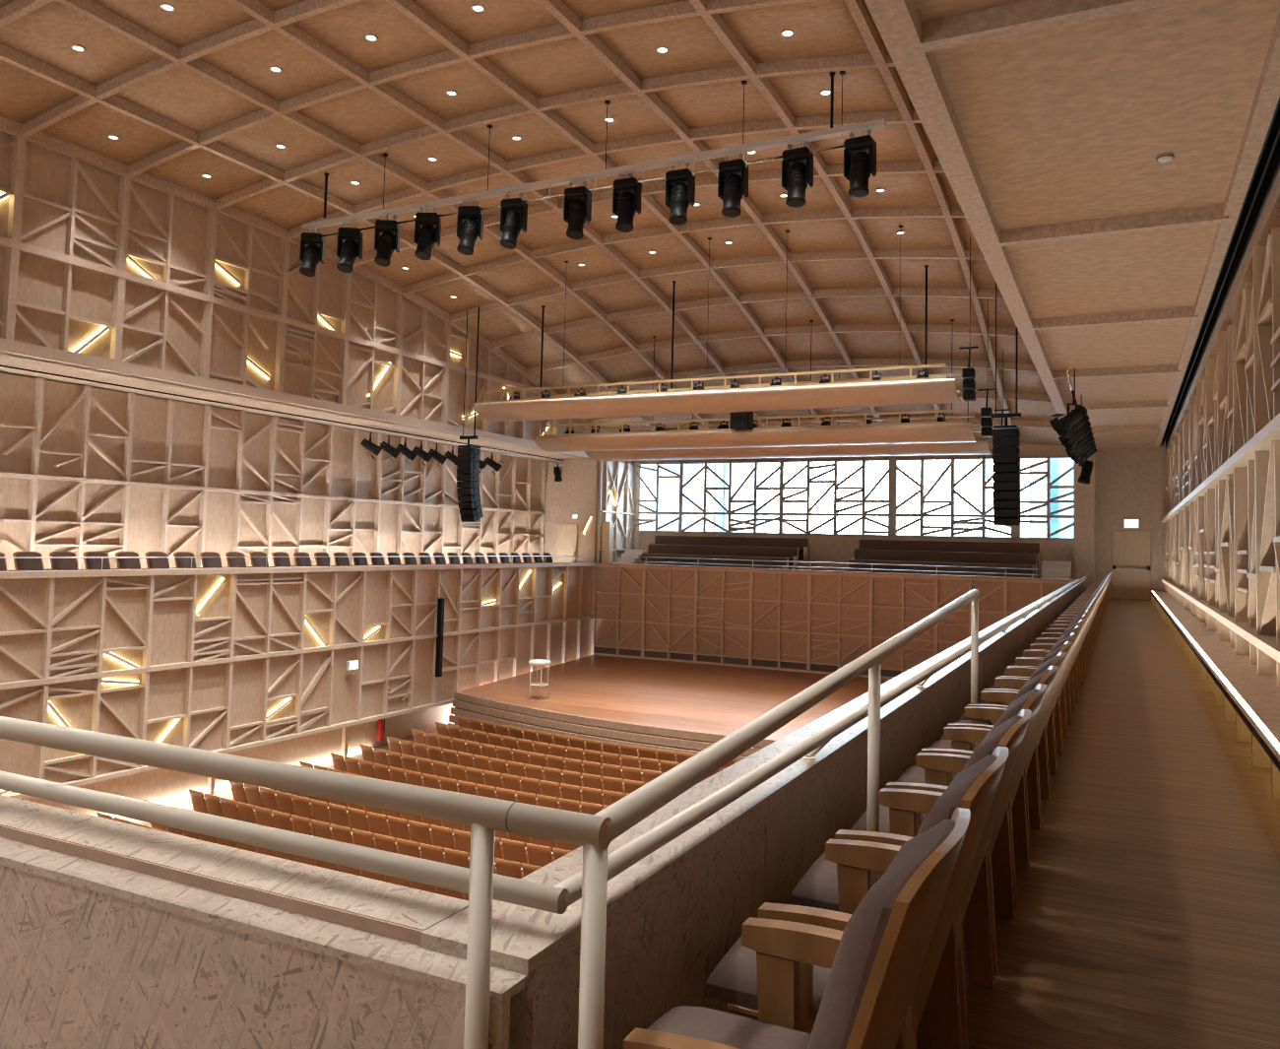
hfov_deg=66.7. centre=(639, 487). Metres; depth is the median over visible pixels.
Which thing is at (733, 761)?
seat
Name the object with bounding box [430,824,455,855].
seat
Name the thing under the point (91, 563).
cushion
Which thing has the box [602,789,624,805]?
seat
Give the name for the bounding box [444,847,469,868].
seat
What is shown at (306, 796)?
seat
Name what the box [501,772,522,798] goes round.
seat
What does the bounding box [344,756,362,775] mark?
seat
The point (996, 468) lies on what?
grille
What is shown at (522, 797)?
seat
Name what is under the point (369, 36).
recessed light
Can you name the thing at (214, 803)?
seat
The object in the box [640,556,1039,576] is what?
rail
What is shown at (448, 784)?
seat
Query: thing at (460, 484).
grille
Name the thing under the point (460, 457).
grille
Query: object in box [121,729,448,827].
floor
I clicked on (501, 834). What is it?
seat
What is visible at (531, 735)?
seat
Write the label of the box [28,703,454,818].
wall
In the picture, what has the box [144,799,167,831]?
seat
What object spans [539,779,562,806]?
seat
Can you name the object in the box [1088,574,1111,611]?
armchair
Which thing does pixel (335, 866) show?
seat
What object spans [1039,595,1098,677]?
armchair
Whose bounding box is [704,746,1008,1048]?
armchair
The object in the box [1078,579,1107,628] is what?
armchair
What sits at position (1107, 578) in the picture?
armchair
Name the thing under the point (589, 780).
seat
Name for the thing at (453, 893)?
seat
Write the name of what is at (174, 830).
seat
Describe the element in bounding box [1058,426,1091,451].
speaker
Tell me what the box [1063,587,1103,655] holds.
armchair
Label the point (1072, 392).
bracket
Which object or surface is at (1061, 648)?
cushion
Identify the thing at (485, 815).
handrail
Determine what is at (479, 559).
armchair
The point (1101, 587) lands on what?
armchair
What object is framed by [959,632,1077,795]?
armchair
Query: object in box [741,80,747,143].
cable
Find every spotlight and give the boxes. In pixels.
[360,432,384,459]
[380,435,402,461]
[396,437,419,464]
[412,440,435,465]
[428,443,449,467]
[444,445,457,469]
[479,458,488,472]
[484,452,504,474]
[553,462,562,481]
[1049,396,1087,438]
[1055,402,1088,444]
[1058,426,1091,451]
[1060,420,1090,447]
[1063,430,1092,455]
[1065,440,1094,462]
[1068,435,1094,459]
[1070,444,1096,465]
[1074,448,1097,463]
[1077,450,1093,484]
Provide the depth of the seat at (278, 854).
16.43 m
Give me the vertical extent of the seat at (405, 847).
0.876 m
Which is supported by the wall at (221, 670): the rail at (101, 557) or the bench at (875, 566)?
the rail at (101, 557)
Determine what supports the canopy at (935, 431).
hanging from the cable at (653, 336)
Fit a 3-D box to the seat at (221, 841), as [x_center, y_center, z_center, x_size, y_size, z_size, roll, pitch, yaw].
[-7.292,6.289,17.260,0.500,0.876,0.465,0,-4,30]
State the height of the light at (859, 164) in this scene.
1.049 m
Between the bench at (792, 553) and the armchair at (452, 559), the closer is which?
the armchair at (452, 559)
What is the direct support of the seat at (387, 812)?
on the floor at (187, 804)
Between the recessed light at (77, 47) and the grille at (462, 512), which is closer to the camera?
the recessed light at (77, 47)
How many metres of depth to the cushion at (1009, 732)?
2.95 m
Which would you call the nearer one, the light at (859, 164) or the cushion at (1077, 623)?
the cushion at (1077, 623)
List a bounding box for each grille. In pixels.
[439,599,445,675]
[457,448,470,453]
[457,454,469,459]
[457,460,469,466]
[457,467,469,473]
[457,474,469,480]
[457,482,469,487]
[457,489,469,494]
[457,496,470,501]
[458,503,471,508]
[459,510,472,514]
[460,515,473,521]
[730,411,747,427]
[993,454,1016,461]
[993,464,1016,471]
[994,429,1016,436]
[994,438,1016,445]
[994,446,1016,453]
[994,473,1016,480]
[994,482,1016,489]
[994,491,1016,498]
[994,501,1016,507]
[994,510,1017,515]
[995,517,1017,524]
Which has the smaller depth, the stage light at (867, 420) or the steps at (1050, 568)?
the stage light at (867, 420)
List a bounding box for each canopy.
[474,363,960,421]
[533,408,976,451]
[584,426,991,460]
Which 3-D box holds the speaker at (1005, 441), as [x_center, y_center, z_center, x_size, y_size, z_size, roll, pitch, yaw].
[8.285,-2.264,21.942,0.620,6.219,0.722,0,-4,26]
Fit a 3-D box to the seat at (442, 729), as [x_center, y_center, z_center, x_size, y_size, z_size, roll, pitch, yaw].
[-5.189,6.704,26.013,0.500,0.876,0.465,-1,-4,40]
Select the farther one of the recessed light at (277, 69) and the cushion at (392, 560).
the cushion at (392, 560)
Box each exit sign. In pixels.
[346,659,358,670]
[1123,518,1139,528]
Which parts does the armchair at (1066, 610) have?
armrest, leg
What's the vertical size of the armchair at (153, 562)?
0.980 m
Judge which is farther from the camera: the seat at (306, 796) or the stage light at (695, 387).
the stage light at (695, 387)
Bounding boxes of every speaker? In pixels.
[435,597,445,677]
[456,306,483,521]
[729,370,753,430]
[991,282,1021,524]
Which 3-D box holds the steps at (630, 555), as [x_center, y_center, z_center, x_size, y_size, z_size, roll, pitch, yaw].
[-0.462,3.018,38.003,0.750,1.230,1.700,0,-4,26]
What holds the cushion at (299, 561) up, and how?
on the armchair at (299, 561)
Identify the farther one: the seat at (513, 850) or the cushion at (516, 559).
the cushion at (516, 559)
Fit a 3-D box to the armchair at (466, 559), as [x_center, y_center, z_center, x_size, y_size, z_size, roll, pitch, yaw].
[-5.436,2.609,31.728,0.717,0.980,0.656,0,-3,18]
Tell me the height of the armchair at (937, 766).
0.980 m
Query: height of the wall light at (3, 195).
0.444 m
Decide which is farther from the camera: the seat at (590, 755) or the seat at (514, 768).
the seat at (590, 755)
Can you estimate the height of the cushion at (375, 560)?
0.520 m
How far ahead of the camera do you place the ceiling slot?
11.55 m
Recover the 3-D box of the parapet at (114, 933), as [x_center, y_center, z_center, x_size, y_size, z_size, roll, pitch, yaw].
[-7.752,1.295,5.678,16.855,0.680,0.285,0,-4,26]
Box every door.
[556,523,577,562]
[1110,529,1152,599]
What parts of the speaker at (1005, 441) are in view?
fly frame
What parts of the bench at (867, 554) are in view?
backrest, seat, panel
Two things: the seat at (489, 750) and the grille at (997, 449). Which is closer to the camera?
the grille at (997, 449)
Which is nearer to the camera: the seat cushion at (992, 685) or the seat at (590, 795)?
the seat cushion at (992, 685)
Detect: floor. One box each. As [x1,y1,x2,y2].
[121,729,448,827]
[755,598,1279,1048]
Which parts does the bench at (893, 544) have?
backrest, seat, panel, panel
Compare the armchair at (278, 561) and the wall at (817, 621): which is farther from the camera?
the wall at (817, 621)
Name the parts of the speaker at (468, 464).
fly frame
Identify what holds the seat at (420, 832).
on the floor at (187, 804)
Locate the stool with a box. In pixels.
[528,658,550,699]
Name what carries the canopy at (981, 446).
hanging from the cable
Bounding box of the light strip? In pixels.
[111,751,361,817]
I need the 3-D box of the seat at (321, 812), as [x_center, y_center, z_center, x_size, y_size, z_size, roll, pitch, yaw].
[-6.036,6.398,18.660,0.500,0.876,0.465,-1,-4,31]
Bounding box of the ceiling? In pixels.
[0,0,1279,453]
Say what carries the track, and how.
attached to the wall at (86, 466)
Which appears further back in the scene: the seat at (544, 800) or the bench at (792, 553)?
the bench at (792, 553)
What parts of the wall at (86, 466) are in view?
panel, rail, panel, rail, rail, panel, rail, rail, panel, panel, rail, rail, panel, rail, panel, panel, rail, panel, rail, panel, rail, panel, panel, rail, panel, rail, rail, panel, rail, panel, rail, rail, panel, rail, rail, rail, panel, rail, rail, panel, rail, panel, rail, rail, panel, panel, rail, panel, panel, panel, rail, panel, panel, rail, panel, panel, panel, rail, panel, panel, panel, panel, panel, panel, panel, panel, panel, panel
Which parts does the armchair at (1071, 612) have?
armrest, leg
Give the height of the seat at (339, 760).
0.876 m
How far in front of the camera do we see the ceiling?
17.29 m
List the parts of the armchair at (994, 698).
armrest, arm post, armrest, leg, leg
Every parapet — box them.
[0,794,531,1048]
[420,578,1086,1048]
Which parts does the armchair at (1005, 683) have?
armrest, armrest, leg, leg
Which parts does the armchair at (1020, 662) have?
armrest, armrest, leg, leg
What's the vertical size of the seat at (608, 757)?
0.876 m
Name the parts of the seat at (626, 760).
backrest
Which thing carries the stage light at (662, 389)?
attached to the canopy at (908, 390)
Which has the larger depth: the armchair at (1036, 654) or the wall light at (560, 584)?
the wall light at (560, 584)
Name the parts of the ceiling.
panel, panel, panel, panel, panel, panel, panel, panel, panel, panel, panel, panel, panel, panel, panel, panel, panel, panel, panel, panel, panel, panel, panel, panel, panel, panel, panel, panel, panel, panel, panel, panel, panel, panel, panel, panel, panel, panel, panel, panel, panel, panel, panel, panel, panel, panel, panel, panel, panel, panel, panel, panel, panel, panel, panel, panel, panel, panel, panel, panel, panel, panel, panel, panel, panel, panel, panel, panel, panel, panel, panel, panel, panel, panel, panel, panel, panel, panel, panel, panel, panel, panel, panel, panel, panel, panel, panel, panel, panel, panel, panel, panel, edge trim, slot trim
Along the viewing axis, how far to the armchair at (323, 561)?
25.99 m
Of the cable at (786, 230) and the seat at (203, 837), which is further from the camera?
the cable at (786, 230)
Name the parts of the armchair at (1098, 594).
armrest, leg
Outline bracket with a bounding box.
[1065,365,1082,404]
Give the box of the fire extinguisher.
[376,717,384,741]
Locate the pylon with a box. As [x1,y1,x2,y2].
[601,520,613,563]
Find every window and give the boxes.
[635,454,1073,540]
[641,462,767,532]
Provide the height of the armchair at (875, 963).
0.980 m
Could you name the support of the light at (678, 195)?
hanging from the bar
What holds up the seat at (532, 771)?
on the floor at (187, 804)
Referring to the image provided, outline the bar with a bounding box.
[302,118,886,237]
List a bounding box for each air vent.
[594,646,616,653]
[619,648,640,655]
[644,650,667,657]
[670,652,693,660]
[697,654,720,662]
[723,656,748,664]
[752,658,777,667]
[780,661,806,669]
[810,663,837,671]
[880,669,900,676]
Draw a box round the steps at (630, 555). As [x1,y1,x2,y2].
[613,548,646,563]
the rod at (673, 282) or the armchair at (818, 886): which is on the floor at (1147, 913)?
the armchair at (818, 886)
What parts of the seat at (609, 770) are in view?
backrest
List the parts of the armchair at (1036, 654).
armrest, armrest, leg, leg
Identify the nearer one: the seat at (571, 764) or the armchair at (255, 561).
the seat at (571, 764)
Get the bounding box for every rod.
[323,172,328,218]
[539,305,545,386]
[670,280,675,387]
[829,71,835,127]
[924,264,928,374]
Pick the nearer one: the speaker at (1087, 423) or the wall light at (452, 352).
the speaker at (1087, 423)
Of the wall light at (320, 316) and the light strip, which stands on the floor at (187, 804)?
the light strip
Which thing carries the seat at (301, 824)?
on the floor at (187, 804)
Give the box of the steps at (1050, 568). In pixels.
[1040,560,1071,578]
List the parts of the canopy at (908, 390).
truss post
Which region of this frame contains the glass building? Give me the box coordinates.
[1028,457,1073,537]
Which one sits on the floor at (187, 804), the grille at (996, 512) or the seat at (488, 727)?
the seat at (488, 727)
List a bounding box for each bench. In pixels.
[635,553,788,569]
[642,543,798,569]
[649,534,810,570]
[844,559,1033,577]
[850,549,1037,577]
[855,539,1040,577]
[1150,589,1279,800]
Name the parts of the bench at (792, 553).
backrest, seat, panel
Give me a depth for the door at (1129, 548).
32.43 m
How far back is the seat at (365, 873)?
15.48 m
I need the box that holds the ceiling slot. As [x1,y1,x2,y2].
[1159,97,1279,447]
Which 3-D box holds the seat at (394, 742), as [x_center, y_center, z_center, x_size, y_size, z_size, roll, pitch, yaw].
[-6.041,6.648,24.296,0.500,0.876,0.465,-1,-4,38]
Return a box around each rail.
[0,555,579,570]
[0,576,1086,913]
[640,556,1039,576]
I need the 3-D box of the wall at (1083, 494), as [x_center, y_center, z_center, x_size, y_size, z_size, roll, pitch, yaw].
[14.945,1.050,32.665,0.630,5.500,1.200,0,-4,26]
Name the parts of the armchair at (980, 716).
armrest, arm post, arm post, armrest, leg, leg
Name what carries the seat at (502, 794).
on the floor at (187, 804)
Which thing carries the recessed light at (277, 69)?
in the ceiling
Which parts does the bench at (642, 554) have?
seat, backrest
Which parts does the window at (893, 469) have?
rail, rail, rail, rail, rail, rail, rail, rail, rail, rail, rail, rail, rail, rail, head rail, rail, rail, rail, rail, rail, rail, rail, rail, rail, rail, rail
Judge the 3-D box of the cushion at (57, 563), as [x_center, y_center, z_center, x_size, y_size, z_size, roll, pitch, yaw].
[-11.647,1.570,19.697,0.239,0.520,0.536,0,-3,18]
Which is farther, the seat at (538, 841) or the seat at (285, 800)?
the seat at (285, 800)
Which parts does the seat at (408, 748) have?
backrest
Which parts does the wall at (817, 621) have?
panel, rail, panel, panel, panel, panel, panel, panel, panel, panel, panel, rail, panel, panel, rail, rail, rail, panel, panel, panel, panel, panel, panel, rail, rail, panel, panel, panel, rail, rail, rail, panel, panel, panel, rail, rail, rail, rail, panel, panel, panel, rail, rail, panel, panel, panel, panel, panel, panel, rail, panel, rail, panel, panel, panel, rail, panel, panel, panel, panel, panel, panel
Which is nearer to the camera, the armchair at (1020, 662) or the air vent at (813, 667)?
the armchair at (1020, 662)
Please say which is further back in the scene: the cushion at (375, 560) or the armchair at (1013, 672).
the cushion at (375, 560)
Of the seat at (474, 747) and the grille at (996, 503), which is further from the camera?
the seat at (474, 747)
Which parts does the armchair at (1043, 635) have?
armrest, leg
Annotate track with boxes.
[0,364,564,463]
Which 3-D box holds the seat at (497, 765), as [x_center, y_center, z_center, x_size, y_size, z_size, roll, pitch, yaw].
[-3.138,6.603,22.239,0.500,0.876,0.465,-1,-4,32]
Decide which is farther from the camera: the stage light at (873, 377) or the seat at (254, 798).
the stage light at (873, 377)
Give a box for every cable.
[383,153,387,209]
[487,125,492,190]
[562,260,568,388]
[604,100,610,169]
[652,335,656,388]
[706,237,711,362]
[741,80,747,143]
[785,230,789,345]
[809,320,813,420]
[839,70,845,126]
[898,225,902,366]
[950,319,954,415]
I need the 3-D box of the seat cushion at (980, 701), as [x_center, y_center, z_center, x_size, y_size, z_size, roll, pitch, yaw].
[2.708,1.567,7.094,0.490,0.110,0.524,0,-4,26]
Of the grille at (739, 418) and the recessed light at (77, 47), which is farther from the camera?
the grille at (739, 418)
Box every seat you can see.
[96,811,113,819]
[113,816,129,823]
[129,821,147,827]
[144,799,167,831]
[166,826,183,834]
[182,830,200,839]
[189,788,208,813]
[198,832,218,843]
[203,792,238,817]
[216,836,236,847]
[219,796,241,820]
[229,780,260,803]
[235,841,255,851]
[237,801,257,824]
[244,783,263,809]
[254,805,275,828]
[254,845,275,856]
[258,786,279,817]
[271,809,294,831]
[273,849,296,861]
[275,790,296,821]
[284,790,299,798]
[291,814,314,835]
[292,794,314,826]
[294,854,317,865]
[299,761,314,767]
[299,793,315,800]
[310,798,331,825]
[310,819,333,839]
[313,764,327,769]
[314,796,330,810]
[316,859,339,871]
[327,768,342,772]
[327,802,352,831]
[330,752,347,772]
[330,799,348,814]
[330,823,354,843]
[338,864,362,876]
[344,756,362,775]
[346,806,370,835]
[347,802,365,810]
[351,828,376,848]
[358,759,377,778]
[359,744,376,769]
[361,869,386,882]
[365,805,383,819]
[367,811,390,840]
[373,747,389,768]
[373,762,391,780]
[373,832,398,853]
[383,809,402,819]
[385,875,411,887]
[386,735,402,760]
[386,750,405,772]
[386,815,411,845]
[388,766,407,783]
[395,837,422,858]
[399,738,417,762]
[401,753,419,776]
[401,812,422,828]
[404,768,424,786]
[408,820,433,850]
[410,880,437,893]
[411,728,428,751]
[413,742,430,760]
[416,756,435,780]
[419,842,446,863]
[421,816,443,831]
[422,772,442,789]
[424,731,440,747]
[427,745,445,766]
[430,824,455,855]
[432,760,450,783]
[435,721,449,736]
[436,886,463,898]
[438,734,453,754]
[439,775,459,792]
[442,748,459,770]
[442,820,464,836]
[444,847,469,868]
[448,724,462,744]
[448,763,467,787]
[450,737,467,758]
[452,829,470,860]
[456,714,471,733]
[456,751,475,773]
[457,779,478,795]
[460,726,475,746]
[462,892,468,899]
[463,824,471,831]
[465,740,482,761]
[465,766,485,791]
[468,852,497,873]
[469,717,483,732]
[473,729,490,749]
[473,754,492,777]
[476,783,497,798]
[480,742,498,765]
[481,720,497,739]
[483,769,504,794]
[487,732,504,753]
[489,757,509,779]
[494,830,509,846]
[494,836,504,866]
[495,722,510,741]
[495,786,517,801]
[495,857,523,878]
[496,745,513,767]
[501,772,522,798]
[501,837,528,872]
[502,735,518,755]
[507,760,526,784]
[508,725,524,745]
[508,832,532,851]
[512,748,530,770]
[515,790,538,805]
[517,738,534,758]
[520,775,542,802]
[521,862,541,876]
[522,727,539,748]
[524,763,545,786]
[525,842,553,866]
[528,751,548,774]
[531,836,556,856]
[532,740,551,762]
[536,793,559,809]
[537,730,554,751]
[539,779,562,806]
[543,767,564,791]
[546,754,566,777]
[549,743,568,765]
[552,733,570,754]
[552,847,571,860]
[556,840,579,850]
[558,797,581,812]
[560,782,582,810]
[562,769,583,794]
[564,757,584,780]
[566,746,584,767]
[568,735,586,757]
[580,786,604,808]
[580,801,603,814]
[581,772,603,798]
[582,760,603,783]
[583,749,603,770]
[584,738,603,759]
[601,751,622,773]
[601,763,624,787]
[602,741,621,762]
[602,775,625,796]
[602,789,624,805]
[619,743,639,763]
[620,754,641,772]
[621,766,643,781]
[623,778,643,793]
[638,746,657,765]
[640,757,660,776]
[641,768,662,784]
[656,748,677,767]
[659,760,679,772]
[676,751,695,763]
[705,767,721,778]
[721,758,736,769]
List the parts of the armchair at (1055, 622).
armrest, leg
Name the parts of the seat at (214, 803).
backrest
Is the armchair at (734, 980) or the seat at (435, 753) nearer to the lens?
the armchair at (734, 980)
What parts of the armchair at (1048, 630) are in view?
armrest, leg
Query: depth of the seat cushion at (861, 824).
3.79 m
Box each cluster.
[959,237,978,401]
[977,298,995,437]
[994,348,1009,425]
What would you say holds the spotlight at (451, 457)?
hanging from the track
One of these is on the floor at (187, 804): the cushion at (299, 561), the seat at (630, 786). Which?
the seat at (630, 786)
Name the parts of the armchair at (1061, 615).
armrest, leg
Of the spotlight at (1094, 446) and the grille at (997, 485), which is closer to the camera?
the grille at (997, 485)
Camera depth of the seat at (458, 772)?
21.55 m
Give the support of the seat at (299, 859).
on the floor at (187, 804)
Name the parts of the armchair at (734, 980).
armrest, arm post, arm post, armrest, leg, leg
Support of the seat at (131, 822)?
on the floor at (187, 804)
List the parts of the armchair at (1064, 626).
armrest, leg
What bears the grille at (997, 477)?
attached to the speaker at (1005, 441)
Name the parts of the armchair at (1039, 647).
armrest, armrest, leg, leg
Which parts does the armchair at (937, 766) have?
armrest, arm post, arm post, armrest, leg, leg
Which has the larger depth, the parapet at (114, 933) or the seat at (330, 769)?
the seat at (330, 769)
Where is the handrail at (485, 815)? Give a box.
[0,588,979,1048]
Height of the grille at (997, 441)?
0.150 m
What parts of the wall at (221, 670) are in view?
panel, panel, panel, rail, panel, panel, rail, panel, rail, rail, panel, rail, rail, rail, panel, rail, panel, rail, rail, panel, rail, panel, rail, panel, rail, rail, panel, rail, rail, panel, rail, panel, rail, panel, rail, panel, rail, panel, panel, rail, dado post, rail, panel, rail, rail, rail, panel, dado rail, rail, panel, rail, rail, panel, rail, panel, rail, rail, rail, panel, panel, rail, rail, rail, panel, rail, rail, rail, panel, rail, rail, rail, rail, rail, panel, rail, rail, rail, rail, panel, panel, rail, rail, panel, rail, rail, panel, rail, panel, rail, panel, dado post, panel, panel, rail, panel, rail, panel, rail, rail, panel, panel, rail, panel, rail, panel, rail, rail, panel, rail, panel, panel, panel, panel, rail, panel, rail, panel, panel, panel, rail, rail, panel, panel, rail, panel, rail, panel, rail, rail, panel, panel, panel, rail, panel, rail, panel, panel, panel, rail, panel, rail, panel, panel, panel, panel, rail, rail, panel, panel, panel, panel, panel, panel, panel, panel, panel, panel, panel, panel, rail, rail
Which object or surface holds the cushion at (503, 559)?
on the armchair at (503, 559)
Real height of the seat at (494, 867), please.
0.876 m
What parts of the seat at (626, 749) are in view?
backrest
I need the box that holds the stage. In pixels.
[447,654,889,762]
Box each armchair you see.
[0,551,21,571]
[12,551,57,570]
[49,551,87,570]
[83,551,123,569]
[115,551,153,569]
[145,551,180,568]
[173,551,209,568]
[199,551,222,568]
[225,551,256,567]
[249,551,281,567]
[271,551,290,567]
[293,551,320,566]
[314,551,342,566]
[333,552,351,566]
[352,552,373,565]
[370,552,393,565]
[386,552,411,565]
[402,552,417,565]
[418,552,432,564]
[433,552,452,564]
[447,552,468,564]
[460,552,482,564]
[473,552,485,563]
[486,552,498,563]
[499,552,514,563]
[510,552,527,563]
[521,552,539,563]
[532,552,548,563]
[542,552,552,562]
[622,807,970,1048]
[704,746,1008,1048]
[790,708,1031,1048]
[850,683,1046,974]
[896,665,1058,908]
[928,651,1066,861]
[940,640,1072,824]
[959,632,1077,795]
[977,625,1082,772]
[989,619,1085,753]
[1001,614,1087,737]
[1011,609,1090,723]
[1021,606,1092,704]
[1022,602,1094,701]
[1027,599,1095,687]
[1034,597,1097,684]
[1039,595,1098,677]
[1044,592,1099,671]
[1059,591,1100,665]
[1062,589,1101,655]
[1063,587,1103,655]
[1067,586,1103,648]
[1069,585,1104,643]
[1071,583,1105,640]
[1073,582,1105,637]
[1075,581,1106,634]
[1077,580,1107,632]
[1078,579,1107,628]
[1080,578,1108,629]
[1081,577,1108,622]
[1081,578,1108,624]
[1083,576,1109,621]
[1085,576,1109,618]
[1087,575,1110,615]
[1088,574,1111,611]
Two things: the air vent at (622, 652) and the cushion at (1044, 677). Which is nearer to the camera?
the cushion at (1044, 677)
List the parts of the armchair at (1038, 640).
armrest, leg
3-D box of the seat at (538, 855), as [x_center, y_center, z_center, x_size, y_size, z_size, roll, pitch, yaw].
[-1.608,6.372,16.287,0.500,0.876,0.465,0,-4,25]
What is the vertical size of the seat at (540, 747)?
0.876 m
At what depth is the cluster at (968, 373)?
21.53 m
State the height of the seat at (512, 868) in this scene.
0.876 m
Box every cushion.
[0,553,5,571]
[15,552,43,570]
[52,552,77,570]
[85,552,110,569]
[117,552,140,569]
[147,552,169,568]
[175,552,196,568]
[227,552,246,567]
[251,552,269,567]
[295,552,312,566]
[316,552,331,566]
[371,552,384,565]
[387,552,401,565]
[434,552,446,564]
[448,553,459,564]
[462,553,473,564]
[500,553,510,563]
[512,553,520,563]
[522,553,531,562]
[528,658,550,665]
[533,553,542,562]
[647,1005,810,1048]
[704,935,831,1023]
[790,851,884,910]
[806,819,955,1048]
[850,804,927,832]
[896,765,957,782]
[917,754,997,834]
[928,739,979,749]
[940,719,995,739]
[959,712,970,720]
[963,715,1022,768]
[977,696,987,703]
[989,682,1000,688]
[992,689,1038,728]
[1013,669,1050,700]
[1027,655,1058,680]
[1039,643,1065,664]
[1048,635,1070,652]
[1056,628,1074,642]
[1062,621,1079,635]
[1067,616,1082,628]
[1071,612,1084,622]
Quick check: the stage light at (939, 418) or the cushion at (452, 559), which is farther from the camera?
the cushion at (452, 559)
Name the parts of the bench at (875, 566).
seat, backrest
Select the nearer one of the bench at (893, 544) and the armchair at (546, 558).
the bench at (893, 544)
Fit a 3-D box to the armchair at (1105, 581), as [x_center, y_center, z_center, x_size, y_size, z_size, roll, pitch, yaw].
[8.527,2.264,18.553,0.717,0.980,0.656,0,-4,26]
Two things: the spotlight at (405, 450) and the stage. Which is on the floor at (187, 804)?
the stage
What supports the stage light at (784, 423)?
attached to the canopy at (935, 431)
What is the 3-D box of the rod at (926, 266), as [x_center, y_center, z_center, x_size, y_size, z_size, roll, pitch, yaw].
[6.941,-4.048,23.566,0.100,2.708,0.095,0,-4,26]
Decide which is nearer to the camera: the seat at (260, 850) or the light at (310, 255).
the seat at (260, 850)
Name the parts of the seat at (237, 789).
backrest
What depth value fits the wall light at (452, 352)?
29.36 m
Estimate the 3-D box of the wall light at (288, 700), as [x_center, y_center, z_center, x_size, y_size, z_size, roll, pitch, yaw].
[-8.617,5.256,23.180,0.110,0.444,0.797,0,-4,26]
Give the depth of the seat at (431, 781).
20.72 m
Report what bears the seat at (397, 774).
on the floor at (187, 804)
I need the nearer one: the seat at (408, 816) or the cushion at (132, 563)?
the seat at (408, 816)
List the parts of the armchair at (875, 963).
armrest, arm post, armrest, leg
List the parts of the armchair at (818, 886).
armrest, arm post, arm post, armrest, leg, leg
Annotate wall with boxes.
[0,130,636,800]
[0,351,590,570]
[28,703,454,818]
[543,458,599,562]
[590,562,1074,679]
[632,461,643,560]
[633,448,1067,461]
[639,532,1073,578]
[1073,452,1095,589]
[1094,440,1167,598]
[1112,530,1151,600]
[1160,227,1279,688]
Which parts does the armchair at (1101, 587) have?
leg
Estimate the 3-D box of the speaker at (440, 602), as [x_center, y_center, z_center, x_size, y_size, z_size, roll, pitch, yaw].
[-5.873,4.377,28.449,0.185,2.280,0.150,0,-4,26]
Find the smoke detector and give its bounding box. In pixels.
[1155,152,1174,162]
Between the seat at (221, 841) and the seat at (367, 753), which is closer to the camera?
the seat at (221, 841)
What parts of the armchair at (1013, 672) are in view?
armrest, armrest, leg, leg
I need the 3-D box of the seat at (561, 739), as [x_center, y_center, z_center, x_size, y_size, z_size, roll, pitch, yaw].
[-1.918,6.678,24.695,0.500,0.876,0.465,-1,-4,34]
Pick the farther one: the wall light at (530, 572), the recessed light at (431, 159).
the wall light at (530, 572)
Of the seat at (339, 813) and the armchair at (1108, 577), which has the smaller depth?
the seat at (339, 813)
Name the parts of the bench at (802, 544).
seat, backrest, panel, panel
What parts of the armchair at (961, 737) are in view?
armrest, arm post, arm post, armrest, leg, leg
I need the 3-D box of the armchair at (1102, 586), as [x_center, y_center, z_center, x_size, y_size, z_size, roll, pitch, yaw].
[7.257,2.089,15.997,0.717,0.980,0.656,0,-4,26]
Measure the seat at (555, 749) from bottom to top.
0.876 m
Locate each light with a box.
[0,192,9,201]
[0,788,9,794]
[47,700,71,727]
[70,44,85,52]
[70,325,109,352]
[101,678,140,685]
[103,651,139,668]
[107,133,119,139]
[127,255,158,280]
[157,717,182,742]
[159,2,175,11]
[195,576,226,615]
[200,173,211,178]
[214,259,242,285]
[247,356,271,380]
[266,697,293,719]
[269,65,282,72]
[275,143,286,148]
[299,227,324,276]
[305,615,326,645]
[318,311,337,330]
[336,222,363,272]
[350,180,360,185]
[363,626,382,641]
[364,33,378,41]
[367,362,392,397]
[374,214,400,266]
[414,206,441,259]
[427,156,437,161]
[446,89,457,96]
[449,350,462,358]
[456,200,483,255]
[462,411,478,419]
[471,3,485,12]
[481,599,497,605]
[499,192,527,249]
[509,390,519,399]
[511,134,521,140]
[518,570,533,592]
[541,388,550,397]
[552,581,563,592]
[563,180,591,239]
[564,427,574,434]
[574,386,586,395]
[582,515,593,534]
[590,426,599,433]
[603,117,614,122]
[608,490,620,511]
[612,171,641,232]
[616,384,626,393]
[619,424,630,432]
[655,46,668,54]
[655,422,664,430]
[656,383,667,391]
[665,162,695,225]
[689,421,698,429]
[693,380,703,389]
[717,152,748,217]
[717,420,728,428]
[730,378,739,387]
[769,376,781,385]
[778,192,787,197]
[780,29,794,37]
[780,418,791,426]
[781,140,813,207]
[819,89,831,95]
[819,373,830,383]
[821,416,831,425]
[843,128,876,197]
[863,415,872,423]
[872,370,881,380]
[875,188,885,191]
[900,413,909,422]
[916,368,928,378]
[937,412,944,421]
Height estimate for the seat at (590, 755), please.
0.876 m
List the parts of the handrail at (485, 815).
rail, post, post, rail, post, post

